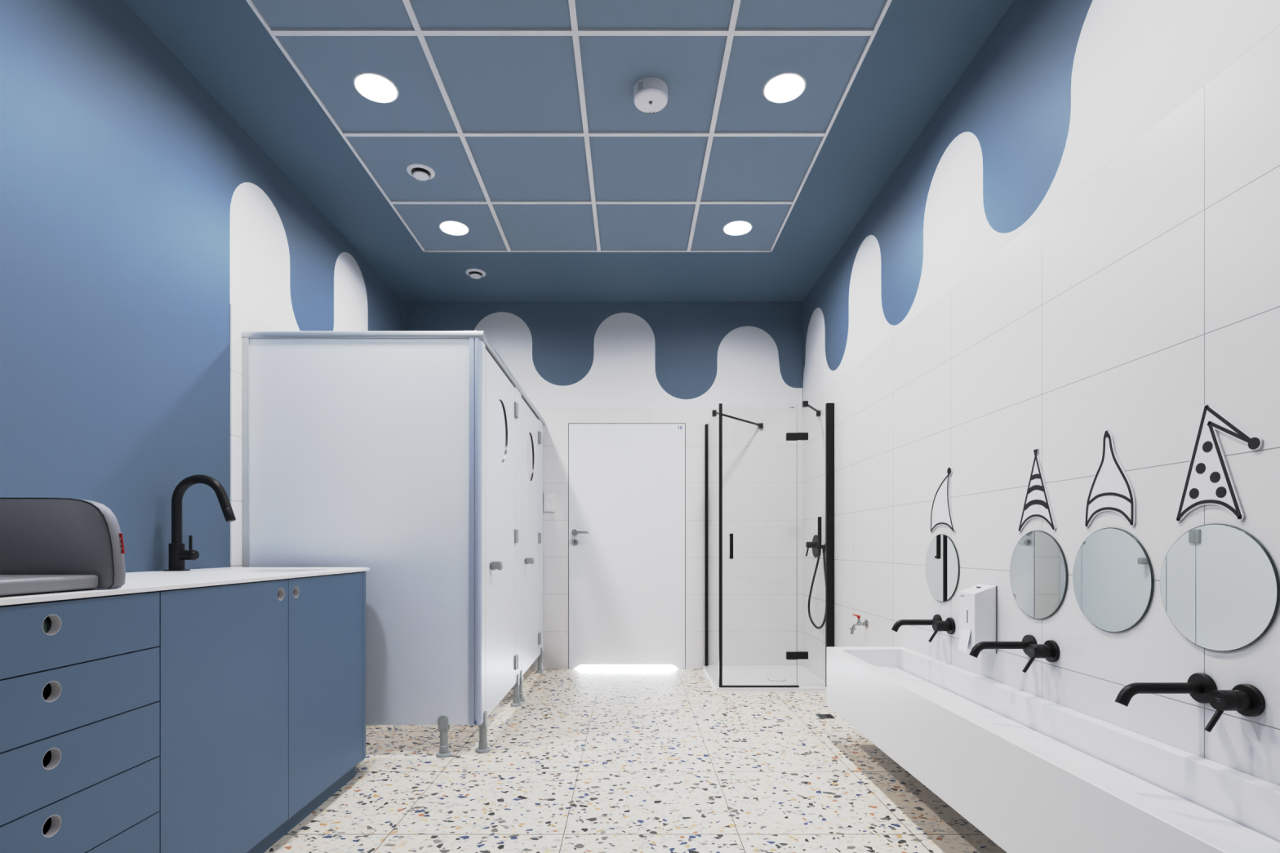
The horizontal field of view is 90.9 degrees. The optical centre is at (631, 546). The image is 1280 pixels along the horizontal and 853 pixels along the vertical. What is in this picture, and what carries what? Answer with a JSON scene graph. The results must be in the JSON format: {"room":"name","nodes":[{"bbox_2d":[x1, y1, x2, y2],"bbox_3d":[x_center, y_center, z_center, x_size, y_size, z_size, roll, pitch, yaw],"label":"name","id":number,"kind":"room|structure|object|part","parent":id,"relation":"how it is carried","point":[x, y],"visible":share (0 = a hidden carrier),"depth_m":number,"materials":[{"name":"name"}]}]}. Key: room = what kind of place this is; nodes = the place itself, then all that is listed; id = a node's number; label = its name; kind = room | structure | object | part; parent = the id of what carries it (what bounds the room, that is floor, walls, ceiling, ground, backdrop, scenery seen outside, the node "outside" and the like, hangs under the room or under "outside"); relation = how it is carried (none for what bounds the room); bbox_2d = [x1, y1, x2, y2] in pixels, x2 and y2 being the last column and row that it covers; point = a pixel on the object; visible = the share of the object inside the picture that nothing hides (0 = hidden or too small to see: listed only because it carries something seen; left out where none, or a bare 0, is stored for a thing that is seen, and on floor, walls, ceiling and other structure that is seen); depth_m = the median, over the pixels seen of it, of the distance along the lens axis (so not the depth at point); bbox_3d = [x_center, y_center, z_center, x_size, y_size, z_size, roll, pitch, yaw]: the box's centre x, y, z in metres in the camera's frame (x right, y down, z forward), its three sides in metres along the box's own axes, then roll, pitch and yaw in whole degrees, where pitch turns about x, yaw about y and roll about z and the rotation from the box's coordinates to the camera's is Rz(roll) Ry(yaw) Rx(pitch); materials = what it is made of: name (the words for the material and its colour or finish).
{"room":"public restroom","nodes":[
{"label":"public restroom","id":0,"kind":"room"},
{"bbox_2d":[0,0,403,573],"bbox_3d":[-1.835,-0.492,2.042,0.006,2.965,6.085,0,0,0],"label":"wall","id":1,"kind":"structure","parent":0,"point":[143,229],"depth_m":2.35,"materials":[{"name":"blue paint"}]},
{"bbox_2d":[123,0,1013,302],"bbox_3d":[-0.226,-1.989,2.047,3.222,0.032,6.095,0,0,0],"label":"ceiling","id":2,"kind":"structure","parent":0,"point":[529,126],"depth_m":2.96,"materials":[{"name":"blue paint"}]},
{"bbox_3d":[-1.103,-1.988,2.125,0.567,0.013,0.592,0,0,0],"label":"panel","id":3,"kind":"part","parent":2,"relation":"part of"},
{"bbox_3d":[-1.385,-1.977,1.825,0.015,0.009,4.800,0,0,0],"label":"grid frame","id":4,"kind":"part","parent":2,"relation":"part of","materials":[{"name":"white metal"}]},
{"bbox_3d":[-1.103,-1.988,2.725,0.567,0.013,0.592,0,0,0],"label":"panel","id":5,"kind":"part","parent":2,"relation":"part of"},
{"bbox_2d":[352,71,399,102],"bbox_3d":[-1.103,-2.005,2.725,0.184,0.054,0.184,0,0,0],"label":"ceiling light","id":6,"kind":"object","parent":2,"relation":"attached to","point":[374,86],"visible":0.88,"depth_m":2.75,"materials":[{"name":"white plastic"}]},
{"bbox_2d":[355,74,395,96],"bbox_3d":[-1.103,-2.004,2.725,0.166,0.001,0.166,0,0,0],"label":"diffuser","id":7,"kind":"object","parent":6,"relation":"attached to","point":[375,85],"depth_m":2.74,"materials":[{"name":"white plastic"}]},
{"bbox_3d":[-1.103,-1.988,3.325,0.567,0.013,0.592,0,0,0],"label":"panel","id":8,"kind":"part","parent":2,"relation":"part of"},
{"bbox_2d":[406,163,435,181],"bbox_3d":[-1.112,-1.969,3.332,0.144,0.034,0.144,0,0,0],"label":"ceiling vent","id":9,"kind":"object","parent":2,"relation":"in","point":[420,171],"visible":1,"depth_m":3.31,"materials":[{"name":"white plastic"}]},
{"bbox_3d":[-1.103,-1.988,3.925,0.567,0.013,0.592,0,0,0],"label":"panel","id":10,"kind":"part","parent":2,"relation":"part of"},
{"bbox_2d":[438,220,469,235],"bbox_3d":[-1.103,-2.005,3.925,0.184,0.054,0.184,0,0,0],"label":"ceiling light","id":11,"kind":"object","parent":2,"relation":"attached to","point":[450,227],"visible":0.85,"depth_m":3.96,"materials":[{"name":"white plastic"}]},
{"bbox_2d":[440,222,466,231],"bbox_3d":[-1.103,-2.004,3.925,0.166,0.001,0.166,0,0,0],"label":"diffuser","id":12,"kind":"object","parent":11,"relation":"attached to","point":[454,226],"depth_m":3.95,"materials":[{"name":"white plastic"}]},
{"bbox_2d":[465,268,485,279],"bbox_3d":[-1.124,-1.962,4.553,0.144,0.034,0.144,0,0,0],"label":"ceiling vent","id":13,"kind":"object","parent":2,"relation":"in","point":[476,273],"visible":1,"depth_m":4.53,"materials":[{"name":"white plastic"}]},
{"bbox_3d":[-0.516,-1.988,2.125,0.592,0.013,0.592,0,0,0],"label":"panel","id":14,"kind":"part","parent":2,"relation":"part of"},
{"bbox_3d":[-0.516,-1.988,2.725,0.592,0.013,0.592,0,0,0],"label":"panel","id":15,"kind":"part","parent":2,"relation":"part of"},
{"bbox_3d":[-0.516,-1.988,3.325,0.592,0.013,0.592,0,0,0],"label":"panel","id":16,"kind":"part","parent":2,"relation":"part of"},
{"bbox_3d":[-0.516,-1.988,3.925,0.592,0.013,0.592,0,0,0],"label":"panel","id":17,"kind":"part","parent":2,"relation":"part of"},
{"bbox_3d":[-0.226,-1.977,4.220,2.331,0.009,0.015,0,0,0],"label":"grid frame","id":18,"kind":"part","parent":2,"relation":"part of","materials":[{"name":"white metal"}]},
{"bbox_3d":[0.084,-1.988,3.925,0.592,0.013,0.592,0,0,0],"label":"panel","id":19,"kind":"part","parent":2,"relation":"part of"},
{"bbox_3d":[0.084,-1.988,3.325,0.592,0.013,0.592,0,0,0],"label":"panel","id":20,"kind":"part","parent":2,"relation":"part of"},
{"bbox_2d":[633,76,667,113],"bbox_3d":[0.084,-1.952,2.735,0.149,0.061,0.149,0,0,0],"label":"smoke detector","id":21,"kind":"object","parent":2,"relation":"attached to","point":[650,93],"visible":1,"depth_m":2.70,"materials":[{"name":"white plastic"}]},
{"bbox_3d":[0.084,-1.988,2.725,0.592,0.013,0.592,0,0,0],"label":"panel","id":22,"kind":"part","parent":2,"relation":"part of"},
{"bbox_3d":[0.084,-1.988,2.125,0.592,0.013,0.592,0,0,0],"label":"panel","id":23,"kind":"part","parent":2,"relation":"part of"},
{"bbox_2d":[722,220,752,235],"bbox_3d":[0.662,-2.005,3.925,0.184,0.054,0.184,0,0,0],"label":"ceiling light","id":24,"kind":"object","parent":2,"relation":"attached to","point":[735,228],"visible":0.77,"depth_m":3.96,"materials":[{"name":"white plastic"}]},
{"bbox_2d":[724,222,750,231],"bbox_3d":[0.662,-2.004,3.925,0.166,0.001,0.166,0,0,0],"label":"diffuser","id":25,"kind":"object","parent":24,"relation":"attached to","point":[735,226],"depth_m":3.95,"materials":[{"name":"white plastic"}]},
{"bbox_3d":[0.662,-1.988,3.925,0.548,0.013,0.592,0,0,0],"label":"panel","id":26,"kind":"part","parent":2,"relation":"part of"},
{"bbox_3d":[0.662,-1.988,3.325,0.548,0.013,0.592,0,0,0],"label":"panel","id":27,"kind":"part","parent":2,"relation":"part of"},
{"bbox_2d":[762,71,806,102],"bbox_3d":[0.662,-2.005,2.725,0.184,0.054,0.184,0,0,0],"label":"ceiling light","id":28,"kind":"object","parent":2,"relation":"attached to","point":[783,87],"visible":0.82,"depth_m":2.75,"materials":[{"name":"white plastic"}]},
{"bbox_2d":[765,74,804,96],"bbox_3d":[0.662,-2.004,2.725,0.166,0.001,0.166,0,0,0],"label":"diffuser","id":29,"kind":"object","parent":28,"relation":"attached to","point":[784,85],"depth_m":2.74,"materials":[{"name":"white plastic"}]},
{"bbox_3d":[0.662,-1.988,2.725,0.548,0.013,0.592,0,0,0],"label":"panel","id":30,"kind":"part","parent":2,"relation":"part of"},
{"bbox_3d":[0.662,-1.988,2.125,0.548,0.013,0.592,0,0,0],"label":"panel","id":31,"kind":"part","parent":2,"relation":"part of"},
{"bbox_3d":[0.934,-1.977,1.825,0.015,0.009,4.800,0,0,0],"label":"grid frame","id":32,"kind":"part","parent":2,"relation":"part of","materials":[{"name":"white metal"}]},
{"bbox_2d":[404,302,802,668],"bbox_3d":[-0.226,-0.492,5.088,3.222,2.965,0.006,0,0,0],"label":"wall","id":33,"kind":"structure","parent":0,"point":[576,362],"depth_m":5.08,"materials":[{"name":"white paint"}]},
{"bbox_2d":[543,492,555,511],"bbox_3d":[-0.661,-0.356,5.078,0.088,0.158,0.014,0,0,0],"label":"light switch","id":34,"kind":"object","parent":33,"relation":"attached to","point":[548,497],"visible":1,"depth_m":5.07,"materials":[{"name":"white plastic"}]},
{"bbox_2d":[568,423,685,668],"bbox_3d":[-0.035,-0.020,5.096,1.030,2.020,0.148,0,0,0],"label":"door","id":35,"kind":"structure","parent":33,"relation":"in","point":[627,482],"depth_m":5.08,"materials":[{"name":"white paint"}]},
{"bbox_3d":[-0.455,-0.110,5.080,0.052,0.052,0.009,0,0,0],"label":"handle","id":36,"kind":"part","parent":35,"relation":"part of","materials":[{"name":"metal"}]},
{"bbox_3d":[-0.398,-0.110,5.052,0.132,0.019,0.058,0,0,0],"label":"lever","id":37,"kind":"part","parent":35,"relation":"part of","materials":[{"name":"metal"}]},
{"bbox_2d":[263,667,1006,852],"bbox_3d":[-0.226,1.015,2.167,3.262,0.050,6.435,0,0,0],"label":"floor","id":38,"kind":"structure","parent":0,"point":[592,760],"depth_m":2.66,"materials":[{"name":"stone"}]},
{"bbox_2d":[0,591,159,852],"bbox_3d":[-1.492,0.551,1.250,0.686,0.878,0.576,0,0,0],"label":"base cabinet","id":39,"kind":"object","parent":38,"relation":"on","point":[80,709],"visible":1,"depth_m":1.32,"materials":[{"name":"blue laminate"}]},
{"bbox_2d":[42,618,51,633],"bbox_3d":[-1.193,0.178,1.245,0.038,0.071,0.136,0,0,0],"label":"finger hole","id":40,"kind":"object","parent":39,"relation":"in","point":[46,624],"visible":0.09,"depth_m":1.27,"materials":[{"name":"black"}]},
{"bbox_3d":[-1.159,0.579,1.250,0.018,0.132,0.574,0,0,0],"label":"drawer","id":41,"kind":"part","parent":39,"relation":"part of","materials":[{"name":"blue laminate"}]},
{"bbox_3d":[-1.159,0.445,1.250,0.018,0.130,0.574,0,0,0],"label":"drawer","id":42,"kind":"part","parent":39,"relation":"part of","materials":[{"name":"blue laminate"}]},
{"bbox_3d":[-1.159,0.311,1.250,0.018,0.130,0.574,0,0,0],"label":"drawer","id":43,"kind":"part","parent":39,"relation":"part of","materials":[{"name":"blue laminate"}]},
{"bbox_3d":[-1.159,0.177,1.250,0.018,0.131,0.574,0,0,0],"label":"drawer","id":44,"kind":"part","parent":39,"relation":"part of","materials":[{"name":"blue laminate"}]},
{"bbox_3d":[-1.159,0.714,1.250,0.018,0.132,0.574,0,0,0],"label":"drawer","id":45,"kind":"part","parent":39,"relation":"part of","materials":[{"name":"blue laminate"}]},
{"bbox_2d":[154,571,365,852],"bbox_3d":[-1.492,0.551,2.195,0.686,0.878,1.312,0,0,0],"label":"base cabinet","id":46,"kind":"object","parent":38,"relation":"on","point":[262,700],"visible":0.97,"depth_m":1.94,"materials":[{"name":"blue laminate"}]},
{"bbox_2d":[0,567,369,605],"bbox_3d":[-1.488,0.163,1.918,0.696,0.134,1.914,0,0,0],"label":"countertop","id":47,"kind":"structure","parent":46,"relation":"on","point":[159,580],"depth_m":1.88,"materials":[{"name":"stone"}]},
{"bbox_2d":[0,497,125,596],"bbox_3d":[-1.472,-0.007,1.211,0.656,0.205,0.452,0,0,0],"label":"station","id":48,"kind":"object","parent":47,"relation":"on","point":[47,545],"visible":1,"depth_m":1.40,"materials":[{"name":"grey plastic"}]},
{"bbox_2d":[163,474,235,571],"bbox_3d":[-1.684,-0.092,2.470,0.262,0.377,0.068,0,0,0],"label":"sink faucet","id":49,"kind":"object","parent":47,"relation":"on","point":[177,553],"visible":1,"depth_m":2.46,"materials":[{"name":"black metal"}]},
{"bbox_3d":[-1.781,0.094,2.470,0.068,0.004,0.068,0,0,0],"label":"plate","id":50,"kind":"part","parent":49,"relation":"part of","materials":[{"name":"metal"}]},
{"bbox_3d":[-1.732,0.035,2.470,0.059,0.041,0.041,0,0,0],"label":"handle","id":51,"kind":"part","parent":49,"relation":"part of","materials":[{"name":"black metal"}]},
{"bbox_3d":[-1.727,-0.011,2.470,0.011,0.062,0.011,0,0,0],"label":"lever","id":52,"kind":"part","parent":49,"relation":"part of","materials":[{"name":"black metal"}]},
{"bbox_3d":[-1.684,-0.142,2.470,0.228,0.277,0.035,0,0,0],"label":"spout","id":53,"kind":"part","parent":49,"relation":"part of","materials":[{"name":"black metal"}]},
{"bbox_2d":[204,568,328,572],"bbox_3d":[-1.431,0.163,2.484,0.362,0.134,0.336,0,0,0],"label":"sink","id":54,"kind":"object","parent":47,"relation":"in","point":[239,570],"depth_m":2.65,"materials":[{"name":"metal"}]},
{"bbox_3d":[-1.159,0.514,1.826,0.018,0.804,0.572,0,0,0],"label":"cabinet door","id":55,"kind":"part","parent":46,"relation":"part of","materials":[{"name":"blue laminate"}]},
{"bbox_3d":[-1.159,0.514,2.407,0.018,0.804,0.583,0,0,0],"label":"cabinet door","id":56,"kind":"part","parent":46,"relation":"part of","materials":[{"name":"blue laminate"}]},
{"bbox_2d":[241,330,544,758],"bbox_3d":[-1.240,-0.013,4.013,1.181,2.006,2.139,0,0,0],"label":"toilet cubicle","id":57,"kind":"object","parent":38,"relation":"on","point":[400,455],"visible":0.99,"depth_m":2.97,"materials":[{"name":"white laminate"}]},
{"bbox_3d":[-1.285,-0.069,2.980,1.046,1.826,0.012,0,0,0],"label":"panel","id":58,"kind":"part","parent":57,"relation":"part of","materials":[{"name":"white laminate"}]},
{"bbox_3d":[-1.264,-0.998,2.980,1.134,0.036,0.034,0,0,0],"label":"rail","id":59,"kind":"part","parent":57,"relation":"part of","materials":[{"name":"metal"}]},
{"bbox_3d":[-0.886,0.893,2.980,0.072,0.193,0.072,0,0,0],"label":"leg","id":60,"kind":"part","parent":57,"relation":"part of","materials":[{"name":"grey metal"}]},
{"bbox_3d":[-0.716,0.893,3.045,0.072,0.193,0.072,0,0,0],"label":"leg","id":61,"kind":"part","parent":57,"relation":"part of","materials":[{"name":"grey metal"}]},
{"bbox_3d":[-0.680,0.099,3.178,0.060,0.044,0.042,0,0,0],"label":"door knob","id":62,"kind":"part","parent":57,"relation":"part of","materials":[{"name":"grey metal"}]},
{"bbox_3d":[-0.716,-0.060,3.464,0.012,1.808,0.784,0,0,0],"label":"cubicle door","id":63,"kind":"part","parent":57,"relation":"part of","materials":[{"name":"white laminate"}]},
{"bbox_3d":[-0.714,-0.998,4.040,0.034,0.036,2.085,0,0,0],"label":"rail","id":64,"kind":"part","parent":57,"relation":"part of","materials":[{"name":"metal"}]},
{"bbox_3d":[-0.716,0.893,3.925,0.072,0.193,0.072,0,0,0],"label":"leg","id":65,"kind":"part","parent":57,"relation":"part of","materials":[{"name":"grey metal"}]},
{"bbox_3d":[-0.716,0.893,4.045,0.072,0.193,0.072,0,0,0],"label":"leg","id":66,"kind":"part","parent":57,"relation":"part of","materials":[{"name":"grey metal"}]},
{"bbox_3d":[-0.680,0.099,4.210,0.060,0.044,0.042,0,0,0],"label":"door knob","id":67,"kind":"part","parent":57,"relation":"part of","materials":[{"name":"grey metal"}]},
{"bbox_3d":[-0.716,-0.060,4.453,0.012,1.808,0.758,0,0,0],"label":"cubicle door","id":68,"kind":"part","parent":57,"relation":"part of","materials":[{"name":"white laminate"}]},
{"bbox_3d":[-0.716,0.893,4.955,0.072,0.193,0.072,0,0,0],"label":"leg","id":69,"kind":"part","parent":57,"relation":"part of","materials":[{"name":"grey metal"}]},
{"bbox_2d":[702,665,826,693],"bbox_3d":[0.977,0.976,4.671,0.803,0.029,0.823,0,0,0],"label":"shower tray","id":70,"kind":"object","parent":38,"relation":"on","point":[808,682],"visible":0.92,"depth_m":4.60,"materials":[{"name":"ceramic"}]},
{"bbox_2d":[705,400,834,687],"bbox_3d":[0.985,-0.015,4.661,0.786,1.951,0.846,0,0,0],"label":"shower enclosure","id":71,"kind":"object","parent":70,"relation":"on","point":[829,407],"visible":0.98,"depth_m":4.28,"materials":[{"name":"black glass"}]},
{"bbox_3d":[0.675,0.000,4.264,0.022,0.170,0.052,0,0,0],"label":"handle","id":72,"kind":"part","parent":71,"relation":"part of","materials":[{"name":"black metal"}]},
{"bbox_2d":[814,714,835,719],"bbox_3d":[1.126,0.988,3.657,0.092,0.003,0.092,0,0,0],"label":"floor drain","id":73,"kind":"object","parent":38,"relation":"on","point":[820,716],"visible":1,"depth_m":3.65,"materials":[{"name":"metal"}]},
{"bbox_2d":[802,0,1279,786],"bbox_3d":[1.382,-0.492,2.042,0.006,2.965,6.085,0,0,0],"label":"wall","id":74,"kind":"structure","parent":0,"point":[1081,241],"depth_m":2.01,"materials":[{"name":"white tile"}]},
{"bbox_2d":[805,534,817,557],"bbox_3d":[1.339,0.000,4.700,0.079,0.170,0.170,0,0,0],"label":"shower mixer","id":75,"kind":"object","parent":74,"relation":"attached to","point":[812,544],"visible":0.89,"depth_m":4.68,"materials":[{"name":"black metal"}]},
{"bbox_3d":[1.375,0.000,4.700,0.008,0.170,0.170,0,0,0],"label":"wall plate","id":76,"kind":"part","parent":75,"relation":"part of","materials":[{"name":"black metal"}]},
{"bbox_2d":[808,516,825,629],"bbox_3d":[1.345,0.194,4.543,0.069,0.801,0.335,0,0,0],"label":"shower","id":77,"kind":"object","parent":74,"relation":"attached to","point":[819,546],"visible":0.81,"depth_m":4.44,"materials":[{"name":"black metal"}]},
{"bbox_2d":[849,613,868,634],"bbox_3d":[1.330,0.458,3.695,0.098,0.119,0.056,0,0,0],"label":"tap","id":78,"kind":"object","parent":74,"relation":"attached to","point":[865,624],"visible":1,"depth_m":3.69,"materials":[{"name":"silver metal"}]},
{"bbox_2d":[891,614,955,642],"bbox_3d":[1.273,0.361,2.772,0.211,0.108,0.183,0,0,0],"label":"faucet","id":79,"kind":"object","parent":74,"relation":"attached to","point":[948,625],"visible":1,"depth_m":2.77,"materials":[{"name":"metal"}]},
{"bbox_3d":[1.271,0.358,2.828,0.207,0.057,0.026,0,0,0],"label":"spout","id":80,"kind":"part","parent":79,"relation":"part of","materials":[{"name":"black metal"}]},
{"bbox_3d":[1.302,0.385,2.716,0.044,0.060,0.011,0,0,0],"label":"lever","id":81,"kind":"part","parent":79,"relation":"part of","materials":[{"name":"black metal"}]},
{"bbox_3d":[1.339,0.344,2.716,0.063,0.045,0.045,0,0,0],"label":"handle","id":82,"kind":"part","parent":79,"relation":"part of","materials":[{"name":"black metal"}]},
{"bbox_2d":[924,534,959,602],"bbox_3d":[1.376,0.097,2.795,0.006,0.300,0.300,0,0,0],"label":"wall mirror","id":83,"kind":"object","parent":74,"relation":"attached to","point":[942,567],"visible":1,"depth_m":2.78,"materials":[{"name":"silver glass"}]},
{"bbox_2d":[930,466,955,533],"bbox_3d":[1.376,-0.201,2.788,0.005,0.286,0.218,0,0,0],"label":"panel","id":84,"kind":"object","parent":74,"relation":"attached to","point":[940,513],"visible":1,"depth_m":2.78,"materials":[{"name":"white plastic"}]},
{"bbox_2d":[959,583,996,653],"bbox_3d":[1.336,0.277,2.432,0.085,0.257,0.113,0,0,0],"label":"dispenser","id":85,"kind":"object","parent":74,"relation":"attached to","point":[977,603],"visible":0.76,"depth_m":2.38,"materials":[{"name":"white plastic"}]},
{"bbox_2d":[957,627,970,653],"bbox_3d":[1.284,0.362,2.430,0.018,0.088,0.064,0,0,0],"label":"paper towel","id":86,"kind":"object","parent":85,"relation":"in","point":[965,633],"visible":1,"depth_m":2.43,"materials":[{"name":"white paper"}]},
{"bbox_3d":[1.377,0.278,2.432,0.003,0.255,0.111,0,0,0],"label":"plate","id":87,"kind":"part","parent":85,"relation":"part of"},
{"bbox_2d":[968,635,1059,672],"bbox_3d":[1.273,0.361,2.119,0.211,0.108,0.183,0,0,0],"label":"faucet","id":88,"kind":"object","parent":74,"relation":"attached to","point":[1050,650],"visible":1,"depth_m":2.08,"materials":[{"name":"metal"}]},
{"bbox_3d":[1.271,0.358,2.175,0.207,0.057,0.026,0,0,0],"label":"spout","id":89,"kind":"part","parent":88,"relation":"part of","materials":[{"name":"black metal"}]},
{"bbox_3d":[1.302,0.385,2.063,0.044,0.060,0.011,0,0,0],"label":"lever","id":90,"kind":"part","parent":88,"relation":"part of","materials":[{"name":"black metal"}]},
{"bbox_3d":[1.339,0.344,2.063,0.063,0.045,0.045,0,0,0],"label":"handle","id":91,"kind":"part","parent":88,"relation":"part of","materials":[{"name":"black metal"}]},
{"bbox_2d":[1017,448,1056,532],"bbox_3d":[1.376,-0.190,2.141,0.005,0.279,0.195,0,0,0],"label":"panel","id":92,"kind":"object","parent":74,"relation":"attached to","point":[1037,504],"visible":1,"depth_m":2.14,"materials":[{"name":"white plastic"}]},
{"bbox_2d":[1009,530,1067,619],"bbox_3d":[1.376,0.097,2.139,0.006,0.300,0.300,0,0,0],"label":"wall mirror","id":93,"kind":"object","parent":74,"relation":"attached to","point":[1038,570],"visible":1,"depth_m":2.12,"materials":[{"name":"silver glass"}]},
{"bbox_2d":[826,646,1279,852],"bbox_3d":[1.183,0.659,1.906,0.390,0.299,2.572,0,0,0],"label":"trough","id":94,"kind":"object","parent":74,"relation":"attached to","point":[1033,774],"visible":1,"depth_m":1.70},
{"bbox_2d":[1084,429,1135,527],"bbox_3d":[1.376,-0.196,1.816,0.005,0.283,0.189,0,0,0],"label":"panel","id":95,"kind":"object","parent":74,"relation":"attached to","point":[1111,489],"visible":1,"depth_m":1.81,"materials":[{"name":"white plastic"}]},
{"bbox_2d":[1072,528,1153,632],"bbox_3d":[1.376,0.097,1.812,0.006,0.300,0.300,0,0,0],"label":"wall mirror","id":96,"kind":"object","parent":74,"relation":"attached to","point":[1113,575],"visible":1,"depth_m":1.79,"materials":[{"name":"silver glass"}]},
{"bbox_2d":[1114,673,1265,732],"bbox_3d":[1.273,0.361,1.462,0.211,0.108,0.183,0,0,0],"label":"faucet","id":97,"kind":"object","parent":74,"relation":"attached to","point":[1246,700],"visible":1,"depth_m":1.48,"materials":[{"name":"metal"}]},
{"bbox_3d":[1.271,0.358,1.518,0.207,0.057,0.026,0,0,0],"label":"spout","id":98,"kind":"part","parent":97,"relation":"part of","materials":[{"name":"black metal"}]},
{"bbox_3d":[1.302,0.385,1.406,0.044,0.060,0.011,0,0,0],"label":"lever","id":99,"kind":"part","parent":97,"relation":"part of","materials":[{"name":"black metal"}]},
{"bbox_3d":[1.339,0.344,1.406,0.063,0.045,0.045,0,0,0],"label":"handle","id":100,"kind":"part","parent":97,"relation":"part of","materials":[{"name":"black metal"}]},
{"bbox_2d":[1175,404,1263,522],"bbox_3d":[1.376,-0.199,1.483,0.005,0.282,0.217,0,0,0],"label":"hat wall decoration","id":101,"kind":"object","parent":74,"relation":"attached to","point":[1209,480],"visible":1,"depth_m":1.49,"materials":[{"name":"white plastic"}]},
{"bbox_2d":[1189,488,1199,498],"bbox_3d":[1.374,-0.129,1.539,0.001,0.026,0.026,0,0,0],"label":"dot","id":102,"kind":"object","parent":101,"relation":"attached to","point":[1193,492],"depth_m":1.54,"materials":[{"name":"black"}]},
{"bbox_2d":[1195,462,1205,473],"bbox_3d":[1.374,-0.188,1.521,0.001,0.026,0.026,0,0,0],"label":"dot","id":103,"kind":"object","parent":101,"relation":"attached to","point":[1200,467],"depth_m":1.52,"materials":[{"name":"black plastic"}]},
{"bbox_2d":[1202,441,1212,452],"bbox_3d":[1.374,-0.237,1.503,0.001,0.026,0.026,0,0,0],"label":"dot","id":104,"kind":"object","parent":101,"relation":"attached to","point":[1206,446],"depth_m":1.50,"materials":[{"name":"black"}]},
{"bbox_2d":[1209,471,1220,482],"bbox_3d":[1.374,-0.162,1.484,0.001,0.026,0.026,0,0,0],"label":"dot","id":105,"kind":"object","parent":101,"relation":"attached to","point":[1215,477],"depth_m":1.48,"materials":[{"name":"black plastic"}]},
{"bbox_2d":[1215,486,1226,497],"bbox_3d":[1.374,-0.126,1.468,0.001,0.026,0.026,0,0,0],"label":"dot","id":106,"kind":"object","parent":101,"relation":"attached to","point":[1220,491],"depth_m":1.47,"materials":[{"name":"black"}]},
{"bbox_2d":[1160,524,1279,651],"bbox_3d":[1.376,0.097,1.488,0.006,0.300,0.300,0,0,0],"label":"wall mirror","id":107,"kind":"object","parent":74,"relation":"attached to","point":[1220,586],"visible":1,"depth_m":1.47,"materials":[{"name":"silver glass"}]}
]}

